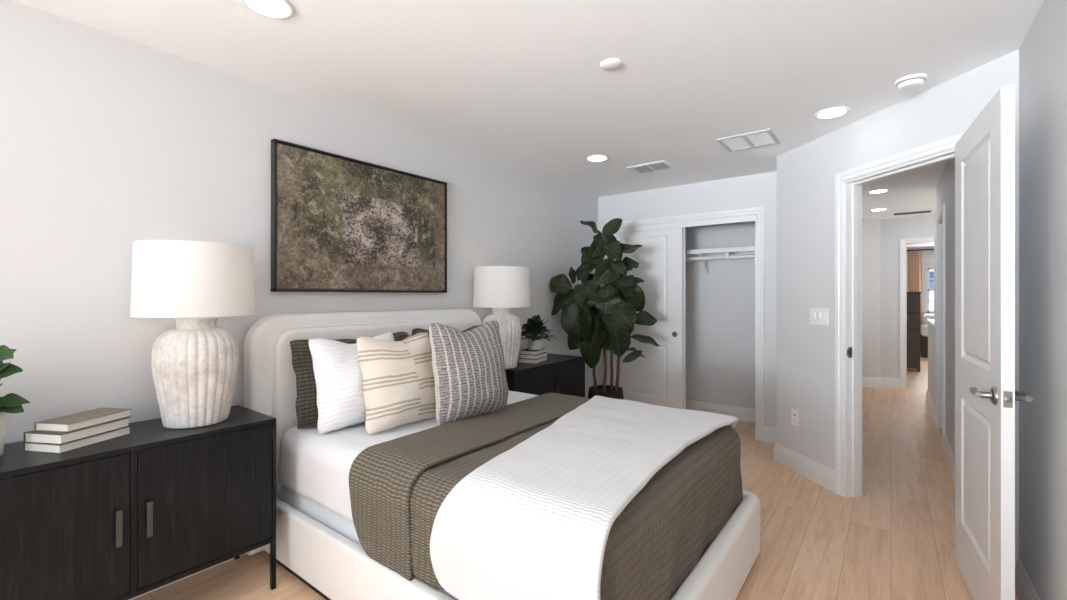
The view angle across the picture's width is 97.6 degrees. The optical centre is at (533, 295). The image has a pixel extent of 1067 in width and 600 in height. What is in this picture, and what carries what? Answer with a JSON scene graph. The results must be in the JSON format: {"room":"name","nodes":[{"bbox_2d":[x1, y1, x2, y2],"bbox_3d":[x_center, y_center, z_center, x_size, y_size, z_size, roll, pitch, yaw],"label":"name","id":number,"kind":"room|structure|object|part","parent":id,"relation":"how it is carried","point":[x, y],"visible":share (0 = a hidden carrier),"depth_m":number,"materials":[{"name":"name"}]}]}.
{"room":"bedroom","nodes":[
{"label":"bedroom","id":0,"kind":"room"},
{"bbox_2d":[0,0,597,443],"bbox_3d":[-1.877,0.102,1.991,0.120,2.440,9.920,0,0,37],"label":"wall","id":1,"kind":"structure","parent":0,"point":[109,142],"depth_m":2.08,"materials":[{"name":"white paint"}]},
{"bbox_2d":[129,553,245,599],"bbox_3d":[-2.014,1.252,1.699,0.016,0.140,9.050,0,0,37],"label":"baseboard","id":2,"kind":"structure","parent":1,"relation":"attached to","point":[244,553],"depth_m":2.17,"materials":[{"name":"white paint"}]},
{"bbox_2d":[271,139,446,292],"bbox_3d":[-1.022,-0.430,2.973,0.041,0.812,1.216,0,0,37],"label":"framed artwork","id":3,"kind":"object","parent":1,"relation":"attached to","point":[338,221],"visible":1,"depth_m":2.85,"materials":[{"name":"black paint"}]},
{"bbox_2d":[12,0,1043,247],"bbox_3d":[2.441,-1.161,4.176,7.200,0.113,18.800,0,0,37],"label":"ceiling","id":4,"kind":"structure","parent":0,"point":[520,85],"depth_m":2.26,"materials":[{"name":"white paint"}]},
{"bbox_2d":[240,0,294,18],"bbox_3d":[-1.018,-1.114,1.787,0.186,0.008,0.186,0,0,37],"label":"recessed light","id":5,"kind":"object","parent":4,"relation":"in","point":[274,9],"visible":1,"depth_m":1.80,"materials":[{"name":"white plastic"}]},
{"bbox_2d":[586,155,608,161],"bbox_3d":[0.517,-1.114,3.785,0.186,0.008,0.186,0,0,37],"label":"recessed light","id":6,"kind":"object","parent":4,"relation":"in","point":[593,158],"visible":1,"depth_m":3.78,"materials":[{"name":"white plastic"}]},
{"bbox_2d":[627,160,675,173],"bbox_3d":[1.021,-1.112,4.052,0.340,0.013,0.260,0,0,37],"label":"ceiling vent","id":7,"kind":"object","parent":4,"relation":"in","point":[660,165],"visible":1,"depth_m":4.03,"materials":[{"name":"white plastic"}]},
{"bbox_2d":[716,129,779,151],"bbox_3d":[1.546,-1.113,3.360,0.350,0.009,0.350,0,0,37],"label":"ceiling vent","id":8,"kind":"object","parent":4,"relation":"attached to","point":[766,137],"visible":1,"depth_m":3.34,"materials":[{"name":"white metal"}]},
{"bbox_2d":[721,137,750,149],"bbox_3d":[1.483,-1.115,3.412,0.138,0.006,0.306,0,0,37],"label":"grille","id":9,"kind":"object","parent":8,"relation":"attached to","point":[733,143],"depth_m":3.41,"materials":[{"name":"white plastic"}]},
{"bbox_2d":[746,132,774,145],"bbox_3d":[1.612,-1.115,3.313,0.138,0.006,0.306,0,0,37],"label":"grille","id":10,"kind":"object","parent":8,"relation":"attached to","point":[759,138],"depth_m":3.31,"materials":[{"name":"white plastic"}]},
{"bbox_2d":[814,107,849,118],"bbox_3d":[1.821,-1.114,2.850,0.186,0.008,0.186,0,0,37],"label":"recessed light","id":11,"kind":"object","parent":4,"relation":"in","point":[834,112],"visible":1,"depth_m":2.83,"materials":[{"name":"white plastic"}]},
{"bbox_2d":[867,189,888,192],"bbox_3d":[3.669,-1.114,4.974,0.186,0.008,0.186,0,0,37],"label":"recessed light","id":12,"kind":"object","parent":4,"relation":"in","point":[877,190],"visible":1,"depth_m":4.97,"materials":[{"name":"white plastic"}]},
{"bbox_2d":[870,208,887,210],"bbox_3d":[4.460,-1.114,6.031,0.186,0.008,0.186,0,0,37],"label":"recessed light","id":13,"kind":"object","parent":4,"relation":"in","point":[877,209],"visible":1,"depth_m":6.01,"materials":[{"name":"white plastic"}]},
{"bbox_2d":[894,74,926,90],"bbox_3d":[1.948,-1.096,2.413,0.132,0.044,0.132,0,0,37],"label":"smoke detector","id":14,"kind":"object","parent":4,"relation":"attached to","point":[910,82],"visible":1,"depth_m":2.38,"materials":[{"name":"white plastic"}]},
{"bbox_2d":[893,210,931,214],"bbox_3d":[5.072,-1.114,6.255,0.400,0.008,0.170,0,0,37],"label":"ceiling vent","id":15,"kind":"object","parent":4,"relation":"in","point":[926,211],"visible":1,"depth_m":6.22,"materials":[{"name":"black metal"}]},
{"bbox_2d":[132,355,1018,599],"bbox_3d":[2.441,1.372,4.176,7.200,0.100,18.800,0,0,37],"label":"floor","id":16,"kind":"structure","parent":0,"point":[895,540],"depth_m":2.62,"materials":[{"name":"brown wood"}]},
{"bbox_2d":[0,405,275,599],"bbox_3d":[-1.626,0.937,1.836,0.440,0.770,1.000,0,0,37],"label":"sideboard","id":17,"kind":"object","parent":16,"relation":"on","point":[151,507],"visible":0.97,"depth_m":1.72,"materials":[{"name":"black wood"}]},
{"bbox_2d":[0,345,29,456],"bbox_3d":[-1.868,0.344,1.578,0.230,0.416,0.251,0,0,-35],"label":"potted plant","id":18,"kind":"object","parent":17,"relation":"on","point":[11,402],"visible":1,"depth_m":1.60,"materials":[{"name":"green plant"}]},
{"bbox_3d":[-1.882,0.477,1.573,0.140,0.150,0.140,0,0,37],"label":"pot","id":19,"kind":"part","parent":18,"relation":"part of","materials":[{"name":"white ceramic"}]},
{"bbox_3d":[-1.626,0.830,1.526,0.021,0.510,0.470,0,0,37],"label":"door","id":20,"kind":"part","parent":17,"relation":"part of","materials":[{"name":"black wood"}]},
{"bbox_2d":[23,426,130,453],"bbox_3d":[-1.712,0.536,1.765,0.160,0.032,0.245,0,0,10],"label":"book","id":21,"kind":"object","parent":17,"relation":"on","point":[27,447],"visible":0.65,"depth_m":1.68,"materials":[{"name":"beige paper"}]},
{"bbox_2d":[24,417,129,444],"bbox_3d":[-1.711,0.502,1.762,0.160,0.036,0.240,0,0,9],"label":"book","id":22,"kind":"object","parent":21,"relation":"on","point":[40,437],"visible":0.65,"depth_m":1.67,"materials":[{"name":"beige paper"}]},
{"bbox_2d":[34,408,130,431],"bbox_3d":[-1.705,0.469,1.779,0.142,0.030,0.228,0,0,9],"label":"book","id":23,"kind":"object","parent":22,"relation":"on","point":[72,422],"visible":1,"depth_m":1.73,"materials":[{"name":"beige paper"}]},
{"bbox_3d":[-1.487,0.832,1.673,0.022,0.130,0.018,0,0,37],"label":"handle","id":24,"kind":"part","parent":17,"relation":"part of","materials":[{"name":"grey"}]},
{"bbox_3d":[-1.434,0.832,1.743,0.022,0.130,0.018,0,0,37],"label":"handle","id":25,"kind":"part","parent":17,"relation":"part of","materials":[{"name":"grey"}]},
{"bbox_2d":[130,240,255,428],"bbox_3d":[-1.473,0.166,2.043,0.442,0.772,0.442,0,0,37],"label":"table lamp","id":26,"kind":"object","parent":17,"relation":"on","point":[194,363],"visible":1,"depth_m":1.91,"materials":[{"name":"ceramic"}]},
{"bbox_3d":[-1.473,-0.068,2.043,0.442,0.305,0.442,0,0,37],"label":"lamp shade","id":27,"kind":"part","parent":26,"relation":"part of","materials":[{"name":"white fabric"}]},
{"bbox_3d":[-1.326,0.830,1.917,0.021,0.510,0.470,0,0,37],"label":"door","id":28,"kind":"part","parent":17,"relation":"part of","materials":[{"name":"black wood"}]},
{"bbox_3d":[-1.177,1.214,2.110,0.020,0.215,0.020,0,0,37],"label":"leg","id":29,"kind":"part","parent":17,"relation":"part of","materials":[{"name":"black metal"}]},
{"bbox_2d":[244,309,759,599],"bbox_3d":[-0.135,0.710,2.389,2.080,1.225,1.660,0,0,37],"label":"frame","id":30,"kind":"object","parent":16,"relation":"on","point":[334,566],"visible":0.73,"depth_m":2.19,"materials":[{"name":"beige fabric"}]},
{"bbox_3d":[-0.610,1.145,1.802,1.920,0.265,0.050,0,0,37],"label":"rail","id":31,"kind":"part","parent":30,"relation":"part of","materials":[{"name":"beige fabric"}]},
{"bbox_3d":[-0.925,0.695,2.994,0.092,1.195,1.660,0,0,37],"label":"headboard","id":32,"kind":"part","parent":30,"relation":"part of","materials":[{"name":"beige fabric"}]},
{"bbox_2d":[281,485,458,599],"bbox_3d":[-0.114,1.030,2.392,1.840,0.185,1.468,0,0,37],"label":"box spring","id":33,"kind":"object","parent":30,"relation":"on","point":[341,525],"visible":0.03,"depth_m":2.11,"materials":[{"name":"white fabric"}]},
{"bbox_2d":[279,391,538,521],"bbox_3d":[-0.115,0.800,2.392,1.840,0.274,1.505,0,0,37],"label":"mattress","id":34,"kind":"object","parent":33,"relation":"on","point":[316,466],"visible":0.15,"depth_m":2.17,"materials":[{"name":"white fabric"}]},
{"bbox_2d":[290,332,408,428],"bbox_3d":[-0.948,0.438,2.589,0.172,0.439,0.724,0,0,36],"label":"sham","id":35,"kind":"object","parent":34,"relation":"on","point":[306,400],"visible":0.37,"depth_m":2.33,"materials":[{"name":"grey fabric"}]},
{"bbox_2d":[309,332,394,433],"bbox_3d":[-0.879,0.432,2.412,0.220,0.453,0.495,0,0,40],"label":"pillow","id":36,"kind":"object","parent":34,"relation":"on","point":[337,372],"visible":0.62,"depth_m":2.26,"materials":[{"name":"fabric"}]},
{"bbox_2d":[357,332,435,433],"bbox_3d":[-0.656,0.428,2.382,0.206,0.458,0.449,0,0,39],"label":"striped cushion","id":37,"kind":"object","parent":34,"relation":"on","point":[398,376],"visible":0.89,"depth_m":2.28,"materials":[{"name":"beige fabric"}]},
{"bbox_2d":[412,325,479,338],"bbox_3d":[-0.511,0.433,3.163,0.163,0.456,0.678,0,0,37],"label":"sham","id":38,"kind":"object","parent":34,"relation":"on","point":[415,331],"visible":0.05,"depth_m":2.99,"materials":[{"name":"grey fabric"}]},
{"bbox_2d":[349,392,742,599],"bbox_3d":[0.174,0.852,2.175,1.209,0.442,1.574,0,0,37],"label":"quilt","id":39,"kind":"object","parent":34,"relation":"on","point":[398,487],"visible":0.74,"depth_m":1.78,"materials":[{"name":"brown fabric"}]},
{"bbox_2d":[429,320,507,424],"bbox_3d":[-0.317,0.397,2.494,0.479,0.513,0.214,0,0,-43],"label":"patterned cushion","id":40,"kind":"object","parent":39,"relation":"on","point":[469,372],"visible":0.91,"depth_m":2.39,"materials":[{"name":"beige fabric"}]},
{"bbox_2d":[430,396,737,599],"bbox_3d":[0.307,0.777,2.063,0.885,0.367,1.628,0,0,37],"label":"blanket","id":41,"kind":"object","parent":39,"relation":"on","point":[534,521],"visible":1,"depth_m":1.49,"materials":[{"name":"white fabric"}]},
{"bbox_3d":[-0.892,0.597,2.968,0.075,0.850,1.450,0,0,37],"label":"panel","id":42,"kind":"part","parent":30,"relation":"part of","materials":[{"name":"beige fabric"}]},
{"bbox_3d":[0.652,1.145,1.806,0.120,0.265,1.590,0,0,37],"label":"foot rail","id":43,"kind":"part","parent":30,"relation":"part of","materials":[{"name":"beige fabric"}]},
{"bbox_2d":[505,353,584,397],"bbox_3d":[0.006,0.937,3.968,0.440,0.770,1.000,0,0,37],"label":"sideboard","id":44,"kind":"object","parent":16,"relation":"on","point":[561,374],"visible":0.3,"depth_m":3.85,"materials":[{"name":"black wood"}]},
{"bbox_2d":[473,266,529,368],"bbox_3d":[-0.246,0.166,3.627,0.442,0.772,0.442,0,0,-3],"label":"table lamp","id":45,"kind":"object","parent":44,"relation":"on","point":[501,289],"visible":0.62,"depth_m":3.47,"materials":[{"name":"ceramic"}]},
{"bbox_3d":[-0.246,-0.068,3.627,0.442,0.305,0.442,0,0,-3],"label":"lamp shade","id":46,"kind":"part","parent":45,"relation":"part of","materials":[{"name":"white fabric"}]},
{"bbox_2d":[519,357,546,363],"bbox_3d":[-0.002,0.535,3.940,0.160,0.034,0.240,0,0,23],"label":"book","id":47,"kind":"object","parent":44,"relation":"on","point":[532,361],"visible":0.66,"depth_m":3.84,"materials":[{"name":"beige paper"}]},
{"bbox_2d":[520,352,547,358],"bbox_3d":[0.004,0.501,3.947,0.155,0.034,0.230,0,0,25],"label":"book","id":48,"kind":"object","parent":47,"relation":"on","point":[542,355],"visible":0.69,"depth_m":3.86,"materials":[{"name":"beige paper"}]},
{"bbox_2d":[520,348,545,354],"bbox_3d":[-0.003,0.468,3.946,0.150,0.032,0.220,0,0,22],"label":"book","id":49,"kind":"object","parent":48,"relation":"on","point":[527,351],"visible":0.86,"depth_m":3.87,"materials":[{"name":"beige paper"}]},
{"bbox_2d":[521,314,556,349],"bbox_3d":[0.017,0.303,3.974,0.350,0.299,0.347,0,0,37],"label":"potted plant","id":50,"kind":"object","parent":49,"relation":"on","point":[534,326],"visible":0.95,"depth_m":3.91,"materials":[{"name":"green plant"}]},
{"bbox_3d":[0.016,0.409,3.961,0.132,0.085,0.132,0,0,37],"label":"pot","id":51,"kind":"part","parent":50,"relation":"part of","materials":[{"name":"white ceramic"}]},
{"bbox_3d":[0.006,0.830,3.658,0.021,0.510,0.470,0,0,37],"label":"door","id":52,"kind":"part","parent":44,"relation":"part of","materials":[{"name":"black wood"}]},
{"bbox_3d":[0.306,0.830,4.049,0.021,0.510,0.470,0,0,37],"label":"door","id":53,"kind":"part","parent":44,"relation":"part of","materials":[{"name":"black wood"}]},
{"bbox_2d":[550,218,659,399],"bbox_3d":[0.679,0.286,4.443,1.043,2.072,0.457,0,0,-4],"label":"fiddle leaf fig","id":54,"kind":"object","parent":16,"relation":"on","point":[594,318],"visible":0.97,"depth_m":4.38,"materials":[{"name":"green plant"}]},
{"bbox_2d":[588,385,623,399],"bbox_3d":[0.694,1.105,4.493,0.352,0.435,0.352,0,0,37],"label":"basket","id":55,"kind":"object","parent":16,"relation":"on","point":[616,392],"depth_m":4.41,"materials":[{"name":"brown wicker"}]},
{"bbox_2d":[907,292,920,371],"bbox_3d":[6.564,0.625,8.530,0.785,1.395,0.494,0,0,37],"label":"chest","id":56,"kind":"object","parent":16,"relation":"on","point":[913,298],"visible":0.17,"depth_m":8.18,"materials":[{"name":"brown wood"}]},
{"bbox_3d":[6.431,0.128,8.356,0.695,0.300,0.012,0,0,37],"label":"drawer","id":57,"kind":"part","parent":56,"relation":"part of","materials":[{"name":"brown wood"}]},
{"bbox_3d":[6.431,0.446,8.356,0.695,0.300,0.012,0,0,37],"label":"drawer","id":58,"kind":"part","parent":56,"relation":"part of","materials":[{"name":"brown wood"}]},
{"bbox_3d":[6.431,0.764,8.356,0.695,0.300,0.012,0,0,37],"label":"drawer","id":59,"kind":"part","parent":56,"relation":"part of","materials":[{"name":"brown wood"}]},
{"bbox_3d":[6.431,1.082,8.356,0.695,0.300,0.012,0,0,37],"label":"drawer","id":60,"kind":"part","parent":56,"relation":"part of","materials":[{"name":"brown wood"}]},
{"bbox_2d":[920,314,933,357],"bbox_3d":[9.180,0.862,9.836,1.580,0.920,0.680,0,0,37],"label":"bed","id":61,"kind":"object","parent":16,"relation":"on","point":[924,327],"visible":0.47,"depth_m":10.04,"materials":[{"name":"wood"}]},
{"bbox_3d":[9.175,0.752,9.839,1.550,0.260,0.660,0,0,37],"label":"mattress","id":62,"kind":"part","parent":61,"relation":"part of","materials":[{"name":"white fabric"}]},
{"bbox_2d":[921,314,933,323],"bbox_3d":[8.949,0.517,10.176,0.760,0.230,0.380,0,0,37],"label":"pillow","id":63,"kind":"object","parent":61,"relation":"on","point":[926,316],"depth_m":10.23,"materials":[{"name":"white fabric"}]},
{"bbox_2d":[925,319,933,326],"bbox_3d":[4.631,0.307,5.346,0.160,0.030,1.430,0,0,37],"label":"trim","id":64,"kind":"structure","parent":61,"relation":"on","point":[930,321],"depth_m":5.40,"materials":[{"name":"white paint"}]},
{"bbox_2d":[598,171,776,427],"bbox_3d":[1.524,0.102,4.762,1.910,2.440,0.115,0,0,37],"label":"wall","id":65,"kind":"structure","parent":0,"point":[757,190],"depth_m":4.38,"materials":[{"name":"white paint"}]},
{"bbox_2d":[615,228,682,408],"bbox_3d":[1.207,0.302,4.982,0.780,2.015,0.038,0,0,37],"label":"door","id":66,"kind":"structure","parent":65,"relation":"in","point":[656,378],"depth_m":4.89,"materials":[{"name":"white paint"}]},
{"bbox_2d":[683,227,685,408],"bbox_3d":[1.241,0.302,5.011,0.780,2.015,0.038,0,0,37],"label":"door","id":67,"kind":"structure","parent":65,"relation":"in","point":[684,228],"depth_m":4.77,"materials":[{"name":"white paint"}]},
{"bbox_2d":[607,206,763,441],"bbox_3d":[1.492,0.254,4.775,1.607,2.136,0.137,0,0,37],"label":"trim","id":68,"kind":"structure","parent":65,"relation":"attached to","point":[759,218],"depth_m":4.29,"materials":[{"name":"white paint"}]},
{"bbox_2d":[764,426,776,443],"bbox_3d":[2.167,1.252,4.187,0.179,0.140,0.016,0,0,37],"label":"baseboard","id":69,"kind":"structure","parent":65,"relation":"attached to","point":[770,433],"depth_m":4.21,"materials":[{"name":"white paint"}]},
{"bbox_2d":[686,221,754,408],"bbox_3d":[1.909,0.102,5.266,1.910,2.440,0.115,0,0,37],"label":"wall","id":70,"kind":"structure","parent":0,"point":[720,303],"depth_m":5.09,"materials":[{"name":"white paint"}]},
{"bbox_2d":[686,246,754,273],"bbox_3d":[1.771,-0.369,5.088,1.908,0.242,0.337,0,0,37],"label":"closet shelf","id":71,"kind":"object","parent":70,"relation":"attached to","point":[748,252],"visible":0.52,"depth_m":4.90,"materials":[{"name":"white paint"}]},
{"bbox_3d":[1.698,-0.396,4.991,1.908,0.033,0.033,0,0,37],"label":"hanging rod","id":72,"kind":"part","parent":71,"relation":"part of","materials":[{"name":"white paint"}]},
{"bbox_2d":[686,400,754,422],"bbox_3d":[1.870,1.252,5.214,1.910,0.140,0.016,0,0,37],"label":"baseboard","id":73,"kind":"structure","parent":70,"relation":"attached to","point":[743,414],"depth_m":5.05,"materials":[{"name":"white paint"}]},
{"bbox_2d":[862,219,880,376],"bbox_3d":[3.768,0.102,5.966,3.244,2.440,0.535,0,0,-43],"label":"wall","id":74,"kind":"structure","parent":0,"point":[871,228],"depth_m":6.82,"materials":[{"name":"white paint"}]},
{"bbox_2d":[862,377,880,386],"bbox_3d":[4.735,1.252,6.793,0.697,0.140,0.016,0,0,-6],"label":"baseboard","id":75,"kind":"structure","parent":74,"relation":"attached to","point":[866,381],"depth_m":6.80,"materials":[{"name":"white paint"}]},
{"bbox_2d":[777,49,1018,567],"bbox_3d":[2.132,0.102,2.941,0.115,2.440,1.655,0,0,-9],"label":"wall","id":76,"kind":"structure","parent":0,"point":[806,173],"depth_m":3.27,"materials":[{"name":"white paint"}]},
{"bbox_2d":[791,409,798,426],"bbox_3d":[1.979,0.922,3.538,0.011,0.120,0.074,0,0,-9],"label":"wall outlet","id":77,"kind":"object","parent":76,"relation":"attached to","point":[794,413],"visible":1,"depth_m":3.53,"materials":[{"name":"white plastic"}]},
{"bbox_2d":[774,443,834,491],"bbox_3d":[1.989,1.252,3.453,0.016,0.140,0.628,0,0,-9],"label":"baseboard","id":78,"kind":"structure","parent":76,"relation":"attached to","point":[812,470],"depth_m":3.41,"materials":[{"name":"white paint"}]},
{"bbox_2d":[810,308,827,325],"bbox_3d":[2.014,0.147,3.300,0.012,0.120,0.170,0,0,-8],"label":"light switch","id":79,"kind":"object","parent":76,"relation":"attached to","point":[818,316],"visible":1,"depth_m":3.29,"materials":[{"name":"white plastic"}]},
{"bbox_2d":[835,131,965,496],"bbox_3d":[2.168,0.252,2.704,0.155,2.141,0.907,0,0,-9],"label":"trim","id":80,"kind":"structure","parent":76,"relation":"attached to","point":[853,188],"depth_m":3.07,"materials":[{"name":"white paint"}]},
{"bbox_3d":[2.077,0.372,3.069,0.040,0.070,0.005,0,0,-9],"label":"strike plate","id":81,"kind":"part","parent":80,"relation":"part of","materials":[{"name":"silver metal"}]},
{"bbox_2d":[955,85,1032,599],"bbox_3d":[1.899,0.280,1.986,0.159,2.060,0.788,0,0,33],"label":"door","id":82,"kind":"structure","parent":76,"relation":"in","point":[986,395],"depth_m":1.86,"materials":[{"name":"white paint"}]},
{"bbox_3d":[1.712,0.370,1.787,0.062,0.066,0.158,0,0,33],"label":"lever handle","id":83,"kind":"part","parent":82,"relation":"part of","materials":[{"name":"silver metal"}]},
{"bbox_3d":[1.688,0.369,1.661,0.024,0.058,0.013,0,0,33],"label":"latch plate","id":84,"kind":"part","parent":82,"relation":"part of","materials":[{"name":"silver metal"}]},
{"bbox_3d":[1.794,0.370,1.734,0.062,0.066,0.158,0,0,33],"label":"lever handle","id":85,"kind":"part","parent":82,"relation":"part of","materials":[{"name":"silver metal"}]},
{"bbox_2d":[881,215,935,388],"bbox_3d":[5.747,0.102,6.397,1.850,2.440,0.115,0,0,37],"label":"wall","id":86,"kind":"structure","parent":0,"point":[892,230],"depth_m":6.74,"materials":[{"name":"white paint"}]},
{"bbox_2d":[881,377,899,387],"bbox_3d":[5.163,1.252,6.761,0.219,0.140,0.016,0,0,37],"label":"baseboard","id":87,"kind":"structure","parent":86,"relation":"attached to","point":[885,381],"depth_m":6.75,"materials":[{"name":"white paint"}]},
{"bbox_2d":[900,237,933,388],"bbox_3d":[5.648,0.252,6.461,0.917,2.141,0.137,0,0,37],"label":"trim","id":88,"kind":"structure","parent":86,"relation":"attached to","point":[924,240],"depth_m":6.67,"materials":[{"name":"white paint"}]},
{"bbox_2d":[907,247,933,323],"bbox_3d":[8.873,0.102,10.851,3.900,2.440,0.120,0,0,37],"label":"wall","id":89,"kind":"structure","parent":0,"point":[927,255],"depth_m":10.70,"materials":[{"name":"white paint"}]},
{"bbox_2d":[907,249,933,250],"bbox_3d":[9.303,-1.048,10.343,1.800,0.028,0.164,0,0,37],"label":"curtain rod","id":90,"kind":"object","parent":89,"relation":"attached to","point":[918,249],"visible":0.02,"depth_m":10.63,"materials":[{"name":"black metal"}]},
{"bbox_2d":[907,251,921,334],"bbox_3d":[8.717,0.135,10.708,0.293,2.315,0.073,0,0,37],"label":"curtain","id":91,"kind":"object","parent":90,"relation":"hanging from","point":[914,259],"visible":0.46,"depth_m":10.69,"materials":[{"name":"beige fabric"}]},
{"bbox_2d":[924,268,933,313],"bbox_3d":[9.382,-0.108,10.380,1.080,1.080,0.170,0,0,37],"label":"window","id":92,"kind":"structure","parent":89,"relation":"in","point":[928,269],"depth_m":10.69,"materials":[{"name":"white paint"}]},
{"bbox_2d":[928,158,954,455],"bbox_3d":[3.673,0.102,4.096,0.110,2.440,4.530,0,0,37],"label":"wall","id":93,"kind":"structure","parent":0,"point":[946,185],"depth_m":3.81,"materials":[{"name":"white paint"}]},
{"bbox_2d":[926,389,933,420],"bbox_3d":[4.561,1.252,5.359,0.016,0.140,1.476,0,0,37],"label":"baseboard","id":94,"kind":"structure","parent":93,"relation":"attached to","point":[930,403],"depth_m":5.39,"materials":[{"name":"white paint"}]},
{"bbox_2d":[934,203,944,448],"bbox_3d":[3.870,0.259,4.367,0.132,2.126,0.932,0,0,37],"label":"trim","id":95,"kind":"structure","parent":93,"relation":"attached to","point":[939,219],"depth_m":4.69,"materials":[{"name":"white paint"}]},
{"bbox_2d":[943,434,954,482],"bbox_3d":[2.947,1.252,3.251,0.016,0.140,1.945,0,0,37],"label":"baseboard","id":96,"kind":"structure","parent":93,"relation":"attached to","point":[950,458],"depth_m":3.62,"materials":[{"name":"white paint"}]},
{"bbox_2d":[1019,0,1066,599],"bbox_3d":[-0.043,0.102,-0.912,0.120,2.440,7.540,0,0,37],"label":"wall","id":97,"kind":"structure","parent":0,"point":[1043,51],"depth_m":1.77,"materials":[{"name":"white paint"}]},
{"bbox_2d":[1015,558,1039,599],"bbox_3d":[-0.067,1.252,-0.831,0.016,0.140,7.400,0,0,37],"label":"baseboard","id":98,"kind":"structure","parent":97,"relation":"attached to","point":[1024,588],"depth_m":2.00,"materials":[{"name":"white paint"}]},
{"label":"outside","id":99,"kind":"structure","parent":0,"visible":0},
{"bbox_2d":[930,270,933,310],"bbox_3d":[13.956,0.222,15.763,5.400,4.200,3.800,0,0,37],"label":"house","id":100,"kind":"structure","parent":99,"point":[931,271],"depth_m":14.83,"materials":[{"name":"white"}]}
]}

